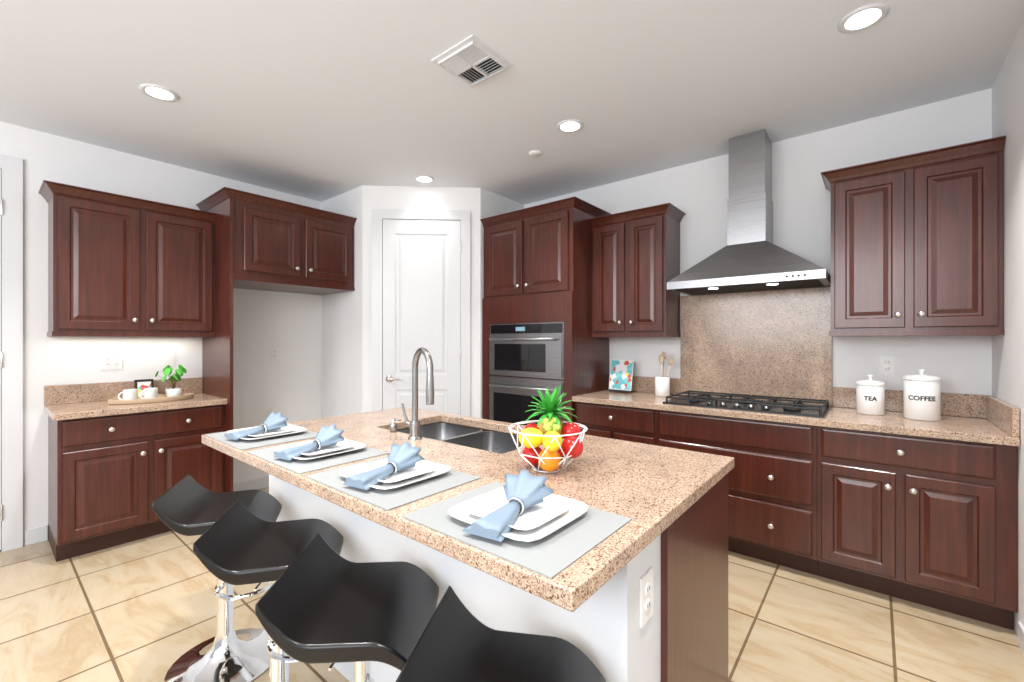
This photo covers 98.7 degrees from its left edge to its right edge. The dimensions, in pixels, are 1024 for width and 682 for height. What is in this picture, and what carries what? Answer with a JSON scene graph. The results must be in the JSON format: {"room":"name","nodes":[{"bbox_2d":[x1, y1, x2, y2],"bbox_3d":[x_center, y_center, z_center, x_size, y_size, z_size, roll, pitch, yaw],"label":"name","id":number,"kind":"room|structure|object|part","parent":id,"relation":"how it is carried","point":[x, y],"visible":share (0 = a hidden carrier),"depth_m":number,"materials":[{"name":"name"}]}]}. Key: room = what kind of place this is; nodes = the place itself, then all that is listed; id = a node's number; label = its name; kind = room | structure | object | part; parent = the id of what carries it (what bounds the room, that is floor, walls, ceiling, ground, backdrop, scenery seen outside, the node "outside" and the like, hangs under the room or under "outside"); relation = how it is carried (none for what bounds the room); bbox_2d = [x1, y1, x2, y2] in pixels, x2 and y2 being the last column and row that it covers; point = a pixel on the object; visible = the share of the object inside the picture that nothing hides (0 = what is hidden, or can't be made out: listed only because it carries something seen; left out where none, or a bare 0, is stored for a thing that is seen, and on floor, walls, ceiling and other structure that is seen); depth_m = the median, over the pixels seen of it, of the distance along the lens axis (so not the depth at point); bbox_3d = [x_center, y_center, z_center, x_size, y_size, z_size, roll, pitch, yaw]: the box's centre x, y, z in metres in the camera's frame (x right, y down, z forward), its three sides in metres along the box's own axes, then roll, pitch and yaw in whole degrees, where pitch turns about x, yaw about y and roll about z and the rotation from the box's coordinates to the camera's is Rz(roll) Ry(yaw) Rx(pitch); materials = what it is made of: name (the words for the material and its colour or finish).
{"room":"kitchen","nodes":[
{"label":"kitchen","id":0,"kind":"room"},
{"bbox_2d":[0,121,321,545],"bbox_3d":[-3.016,-0.030,3.180,0.100,2.740,6.270,0,0,40],"label":"wall","id":1,"kind":"structure","parent":0,"point":[288,383],"depth_m":3.32,"materials":[{"name":"white paint"}]},
{"bbox_2d":[0,154,22,551],"bbox_3d":[-3.516,0.077,2.438,0.070,2.525,1.080,0,0,40],"label":"hall door","id":2,"kind":"structure","parent":1,"relation":"in","point":[11,353],"depth_m":2.83,"materials":[{"name":"white wood"}]},
{"bbox_2d":[101,354,121,369],"bbox_3d":[-2.920,0.150,3.211,0.008,0.115,0.116,0,0,40],"label":"electrical outlet","id":3,"kind":"object","parent":1,"relation":"attached to","point":[110,361],"visible":1,"depth_m":3.21,"materials":[{"name":"white plastic"}]},
{"bbox_2d":[38,180,216,336],"bbox_3d":[-2.722,-0.510,3.173,0.359,0.960,0.924,0,0,40],"label":"upper cabinet","id":4,"kind":"object","parent":1,"relation":"attached to","point":[122,266],"visible":1,"depth_m":3.03,"materials":[{"name":"brown wood"}]},
{"bbox_2d":[164,351,174,365],"bbox_3d":[-2.703,0.140,3.473,0.010,0.115,0.070,0,0,40],"label":"electrical outlet","id":5,"kind":"object","parent":1,"relation":"attached to","point":[169,357],"visible":0.98,"depth_m":3.47,"materials":[{"name":"white plastic"}]},
{"bbox_2d":[233,476,268,490],"bbox_3d":[-2.229,1.290,4.043,0.015,0.100,0.996,0,0,39],"label":"baseboard","id":6,"kind":"structure","parent":1,"relation":"attached to","point":[259,483],"depth_m":3.93,"materials":[{"name":"white"}]},
{"bbox_2d":[271,348,278,359],"bbox_3d":[-2.201,0.120,4.082,0.008,0.115,0.070,0,0,40],"label":"outlet","id":7,"kind":"object","parent":1,"relation":"attached to","point":[274,353],"visible":1,"depth_m":4.08,"materials":[{"name":"white plastic"}]},
{"bbox_2d":[322,186,523,418],"bbox_3d":[-0.896,-0.030,4.478,1.520,2.740,1.370,0,0,40],"label":"wall","id":8,"kind":"structure","parent":0,"point":[346,353],"depth_m":4.02,"materials":[{"name":"white paint"}]},
{"bbox_2d":[372,209,470,416],"bbox_3d":[-0.817,0.077,3.981,0.660,2.525,0.611,0,0,40],"label":"pantry door","id":9,"kind":"structure","parent":8,"relation":"in","point":[421,278],"depth_m":3.98,"materials":[{"name":"white wood"}]},
{"bbox_2d":[0,487,1023,681],"bbox_3d":[-1.126,1.390,1.621,5.000,0.100,6.270,0,0,40],"label":"floor","id":10,"kind":"structure","parent":0,"point":[142,610],"depth_m":2.07,"materials":[{"name":"tile"}]},
{"bbox_2d":[48,404,224,561],"bbox_3d":[-2.619,0.905,3.117,0.589,0.870,0.879,0,0,40],"label":"base cabinet","id":11,"kind":"object","parent":10,"relation":"on","point":[112,479],"visible":0.96,"depth_m":2.85,"materials":[{"name":"brown wood"}]},
{"bbox_2d":[44,377,226,420],"bbox_3d":[-2.626,0.385,3.110,0.588,0.169,0.899,0,0,40],"label":"countertop","id":12,"kind":"structure","parent":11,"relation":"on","point":[73,401],"depth_m":3.04,"materials":[{"name":"stone"}]},
{"bbox_2d":[134,379,153,395],"bbox_3d":[-2.752,0.358,3.293,0.048,0.142,0.110,0,0,40],"label":"photo frame","id":13,"kind":"object","parent":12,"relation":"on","point":[140,385],"visible":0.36,"depth_m":3.28,"materials":[{"name":"black"}]},
{"bbox_2d":[108,364,193,404],"bbox_3d":[-2.578,0.303,3.162,0.269,0.252,0.487,0,0,40],"label":"tray","id":14,"kind":"object","parent":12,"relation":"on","point":[150,395],"visible":1,"depth_m":3.13,"materials":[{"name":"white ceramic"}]},
{"bbox_2d":[155,364,186,398],"bbox_3d":[-2.497,0.299,3.248,0.176,0.244,0.193,0,0,40],"label":"basil plant","id":15,"kind":"object","parent":14,"relation":"on","point":[170,392],"depth_m":3.23,"materials":[{"name":"green plant"}]},
{"bbox_2d":[152,474,281,681],"bbox_3d":[-1.196,0.964,1.835,0.511,0.751,0.508,0,0,40],"label":"bar stool","id":16,"kind":"object","parent":10,"relation":"on","point":[188,505],"visible":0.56,"depth_m":1.80,"materials":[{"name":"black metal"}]},
{"bbox_3d":[-1.196,0.690,1.835,0.511,0.202,0.508,0,0,40],"label":"seat","id":17,"kind":"part","parent":16,"relation":"part of","materials":[{"name":"black plastic"}]},
{"bbox_2d":[193,500,343,681],"bbox_3d":[-0.795,0.964,1.504,0.519,0.751,0.517,0,0,40],"label":"bar stool","id":18,"kind":"object","parent":10,"relation":"on","point":[237,542],"visible":0.62,"depth_m":1.45,"materials":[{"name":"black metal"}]},
{"bbox_3d":[-0.795,0.690,1.504,0.520,0.202,0.517,0,0,40],"label":"seat","id":19,"kind":"part","parent":18,"relation":"part of","materials":[{"name":"black plastic"}]},
{"bbox_2d":[196,187,356,491],"bbox_3d":[-2.002,0.110,3.810,0.659,2.460,1.061,0,0,40],"label":"tall cabinet","id":20,"kind":"object","parent":10,"relation":"on","point":[264,243],"visible":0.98,"depth_m":3.48,"materials":[{"name":"brown wood"}]},
{"bbox_2d":[255,533,438,681],"bbox_3d":[-0.401,0.964,1.180,0.524,0.751,0.524,0,0,40],"label":"bar stool","id":21,"kind":"object","parent":10,"relation":"on","point":[321,600],"visible":0.96,"depth_m":1.11,"materials":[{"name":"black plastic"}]},
{"bbox_2d":[202,347,733,681],"bbox_3d":[-0.300,0.683,1.822,1.980,1.313,1.130,0,0,40],"label":"kitchen island","id":22,"kind":"object","parent":10,"relation":"on","point":[672,503],"visible":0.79,"depth_m":1.31,"materials":[{"name":"beige stone"}]},
{"bbox_2d":[202,406,733,612],"bbox_3d":[-0.300,0.450,1.822,1.980,0.039,1.130,0,0,40],"label":"island countertop","id":23,"kind":"structure","parent":22,"relation":"on","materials":[{"name":"stone"}]},
{"bbox_2d":[205,412,316,449],"bbox_3d":[-1.124,0.379,2.001,0.440,0.101,0.342,0,0,40],"label":"place setting","id":24,"kind":"object","parent":23,"relation":"on","point":[273,428],"visible":1,"depth_m":1.95,"materials":[{"name":"grey fabric"}]},
{"bbox_2d":[247,424,388,473],"bbox_3d":[-0.746,0.379,1.689,0.440,0.101,0.342,0,0,40],"label":"place setting","id":25,"kind":"object","parent":23,"relation":"on","point":[329,446],"visible":1,"depth_m":1.64,"materials":[{"name":"grey fabric"}]},
{"bbox_2d":[305,441,480,510],"bbox_3d":[-0.376,0.378,1.384,0.440,0.103,0.342,0,0,40],"label":"place setting","id":26,"kind":"object","parent":23,"relation":"on","point":[405,473],"visible":1,"depth_m":1.33,"materials":[{"name":"grey fabric"}]},
{"bbox_2d":[389,418,401,432],"bbox_3d":[-0.554,0.399,2.083,0.049,0.062,0.040,0,0,40],"label":"soap dispenser","id":27,"kind":"object","parent":23,"relation":"on","point":[393,426],"depth_m":2.07,"materials":[{"name":"silver metal"}]},
{"bbox_2d":[401,347,434,440],"bbox_3d":[-0.402,0.228,1.895,0.254,0.403,0.092,0,0,40],"label":"faucet","id":28,"kind":"object","parent":23,"relation":"on","point":[414,425],"depth_m":1.92,"materials":[{"name":"silver metal"}]},
{"bbox_2d":[402,469,631,578],"bbox_3d":[0.010,0.379,1.066,0.440,0.100,0.342,0,0,40],"label":"place setting","id":29,"kind":"object","parent":23,"relation":"on","point":[526,519],"visible":1,"depth_m":1.01,"materials":[{"name":"grey fabric"}]},
{"bbox_2d":[508,387,587,472],"bbox_3d":[0.127,0.293,1.490,0.266,0.270,0.288,0,0,40],"label":"fruit basket","id":30,"kind":"object","parent":23,"relation":"on","point":[549,431],"visible":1,"depth_m":1.45,"materials":[{"name":"white metal"}]},
{"bbox_2d":[639,567,652,627],"bbox_3d":[0.327,0.620,1.065,0.008,0.115,0.070,0,0,40],"label":"outlet","id":31,"kind":"object","parent":22,"relation":"attached to","point":[645,596],"visible":1,"depth_m":1.05,"materials":[{"name":"white plastic"}]},
{"bbox_2d":[395,585,605,681],"bbox_3d":[0.000,0.964,0.849,0.505,0.751,0.509,0,0,40],"label":"bar stool","id":32,"kind":"object","parent":10,"relation":"on","point":[458,641],"visible":1,"depth_m":0.94,"materials":[{"name":"black plastic"}]},
{"bbox_2d":[480,196,610,424],"bbox_3d":[0.290,0.115,3.931,1.003,2.450,0.700,0,0,40],"label":"tall cabinet","id":33,"kind":"object","parent":10,"relation":"on","point":[536,317],"visible":0.75,"depth_m":3.66,"materials":[{"name":"brown wood"}]},
{"bbox_2d":[489,375,565,424],"bbox_3d":[0.092,0.662,3.707,0.783,0.695,0.100,0,0,40],"label":"wall oven","id":34,"kind":"object","parent":33,"relation":"in","point":[510,396],"depth_m":3.74,"materials":[{"name":"silver metal"}]},
{"bbox_2d":[489,322,565,379],"bbox_3d":[0.092,0.077,3.707,0.783,0.455,0.100,0,0,40],"label":"microwave","id":35,"kind":"object","parent":33,"relation":"in","point":[517,350],"depth_m":3.68,"materials":[{"name":"silver metal"}]},
{"bbox_3d":[0.103,0.315,3.739,0.958,1.410,0.020,0,0,40],"label":"tall cab frame","id":36,"kind":"part","parent":33,"relation":"part of","materials":[{"name":"brown wood"}]},
{"bbox_2d":[575,402,656,444],"bbox_3d":[0.917,0.905,3.454,0.658,0.870,0.639,0,0,40],"label":"base cabinet","id":37,"kind":"object","parent":10,"relation":"on","point":[637,425],"visible":0.25,"depth_m":3.20,"materials":[{"name":"brown wood"}]},
{"bbox_2d":[657,410,817,575],"bbox_3d":[1.523,0.905,2.954,0.908,0.870,0.639,0,0,40],"label":"base cabinet","id":38,"kind":"object","parent":10,"relation":"on","point":[772,495],"visible":0.5,"depth_m":2.61,"materials":[{"name":"brown wood"}]},
{"bbox_2d":[572,287,1019,446],"bbox_3d":[1.559,0.056,2.929,2.315,0.826,0.633,0,0,40],"label":"countertop","id":39,"kind":"structure","parent":38,"relation":"on","point":[776,343],"depth_m":3.02,"materials":[{"name":"stone"}]},
{"bbox_2d":[607,359,633,392],"bbox_3d":[0.921,0.293,3.695,0.200,0.273,0.133,0,0,40],"label":"cookbook stand","id":40,"kind":"object","parent":39,"relation":"on","point":[621,374],"visible":1,"depth_m":3.68,"materials":[{"name":"multicoloured paper"}]},
{"bbox_2d":[655,351,673,396],"bbox_3d":[1.190,0.255,3.425,0.150,0.348,0.110,0,0,40],"label":"utensil crock","id":41,"kind":"object","parent":39,"relation":"on","point":[662,386],"visible":0.98,"depth_m":3.39,"materials":[{"name":"white ceramic"}]},
{"bbox_2d":[662,390,831,417],"bbox_3d":[1.550,0.405,2.934,0.910,0.048,0.520,0,0,40],"label":"cooktop","id":42,"kind":"object","parent":39,"relation":"in","point":[796,407],"visible":1,"depth_m":2.85,"materials":[{"name":"black metal"}]},
{"bbox_2d":[856,375,885,414],"bbox_3d":[2.122,0.314,2.605,0.138,0.230,0.138,0,0,40],"label":"tea canister","id":43,"kind":"object","parent":39,"relation":"on","point":[870,396],"visible":1,"depth_m":2.56,"materials":[{"name":"white ceramic"}]},
{"bbox_2d":[903,369,941,420],"bbox_3d":[2.260,0.291,2.427,0.158,0.275,0.158,0,0,40],"label":"coffee canister","id":44,"kind":"object","parent":39,"relation":"on","point":[921,396],"visible":1,"depth_m":2.37,"materials":[{"name":"white ceramic"}]},
{"bbox_2d":[817,426,1017,629],"bbox_3d":[2.162,0.905,2.427,0.745,0.870,0.639,0,0,40],"label":"base cabinet","id":45,"kind":"object","parent":10,"relation":"on","point":[929,522],"visible":1,"depth_m":2.18,"materials":[{"name":"brown wood"}]},
{"bbox_2d":[0,0,1023,204],"bbox_3d":[-1.126,-1.450,1.621,5.000,0.100,6.270,0,0,40],"label":"ceiling","id":46,"kind":"structure","parent":0,"point":[320,100],"depth_m":2.37,"materials":[{"name":"white paint"}]},
{"bbox_2d":[139,84,178,101],"bbox_3d":[-1.986,-1.395,2.480,0.176,0.008,0.176,0,0,40],"label":"recessed light","id":47,"kind":"object","parent":46,"relation":"in","point":[158,92],"visible":1,"depth_m":2.47,"materials":[{"name":"white plastic"}]},
{"bbox_2d":[414,175,434,182],"bbox_3d":[-0.756,-1.395,3.799,0.176,0.008,0.176,0,0,40],"label":"recessed light","id":48,"kind":"object","parent":46,"relation":"in","point":[424,179],"visible":1,"depth_m":3.79,"materials":[{"name":"white plastic"}]},
{"bbox_2d":[431,34,512,86],"bbox_3d":[-0.199,-1.390,2.212,0.290,0.020,0.290,0,0,40],"label":"ceiling vent","id":49,"kind":"object","parent":46,"relation":"in","point":[472,60],"visible":1,"depth_m":2.19,"materials":[{"name":"white"}]},
{"bbox_2d":[529,150,541,156],"bbox_3d":[0.175,-1.392,3.277,0.100,0.016,0.100,0,0,40],"label":"smoke detector","id":50,"kind":"object","parent":46,"relation":"attached to","point":[535,153],"visible":1,"depth_m":3.25,"materials":[{"name":"white plastic"}]},
{"bbox_2d":[556,119,583,132],"bbox_3d":[0.378,-1.395,2.864,0.176,0.008,0.176,0,0,40],"label":"recessed light","id":51,"kind":"object","parent":46,"relation":"in","point":[569,126],"visible":1,"depth_m":2.85,"materials":[{"name":"white plastic"}]},
{"bbox_2d":[838,3,889,33],"bbox_3d":[1.521,-1.395,1.908,0.176,0.008,0.176,0,0,40],"label":"recessed light","id":52,"kind":"object","parent":46,"relation":"in","point":[865,17],"visible":1,"depth_m":1.90,"materials":[{"name":"white plastic"}]},
{"bbox_2d":[524,88,991,395],"bbox_3d":[0.875,-0.030,3.970,4.900,2.740,0.100,0,0,40],"label":"wall","id":53,"kind":"structure","parent":0,"point":[697,193],"depth_m":2.92,"materials":[{"name":"white paint"}]},
{"bbox_2d":[589,203,685,337],"bbox_3d":[1.008,-0.520,3.559,0.663,0.980,0.361,0,0,40],"label":"upper cabinet","id":54,"kind":"object","parent":53,"relation":"attached to","point":[635,261],"visible":1,"depth_m":3.42,"materials":[{"name":"brown wood"}]},
{"bbox_2d":[667,129,830,294],"bbox_3d":[1.593,-0.875,2.986,0.910,1.045,0.502,0,0,40],"label":"range hood","id":55,"kind":"object","parent":53,"relation":"attached to","point":[750,256],"visible":1,"depth_m":2.94,"materials":[{"name":"silver metal"}]},
{"bbox_2d":[880,356,894,374],"bbox_3d":[2.314,0.150,2.713,0.070,0.115,0.008,0,0,40],"label":"electrical outlet","id":56,"kind":"object","parent":53,"relation":"attached to","point":[887,365],"visible":1,"depth_m":2.71,"materials":[{"name":"white plastic"}]},
{"bbox_2d":[821,135,1005,335],"bbox_3d":[2.250,-0.520,2.535,0.747,0.980,0.361,0,0,40],"label":"upper cabinet","id":57,"kind":"object","parent":53,"relation":"attached to","point":[917,244],"visible":1,"depth_m":2.38,"materials":[{"name":"brown wood"}]},
{"bbox_2d":[992,20,1023,635],"bbox_3d":[0.733,-0.030,0.024,0.100,2.740,6.170,0,0,40],"label":"wall","id":58,"kind":"structure","parent":0,"point":[1008,345],"depth_m":2.04,"materials":[{"name":"white paint"}]},
{"bbox_2d":[1018,621,1023,654],"bbox_3d":[0.486,1.290,-0.187,0.012,0.100,5.530,0,0,39],"label":"baseboard","id":59,"kind":"structure","parent":58,"relation":"attached to","point":[1020,626],"depth_m":1.91,"materials":[{"name":"white wood"}]}
]}

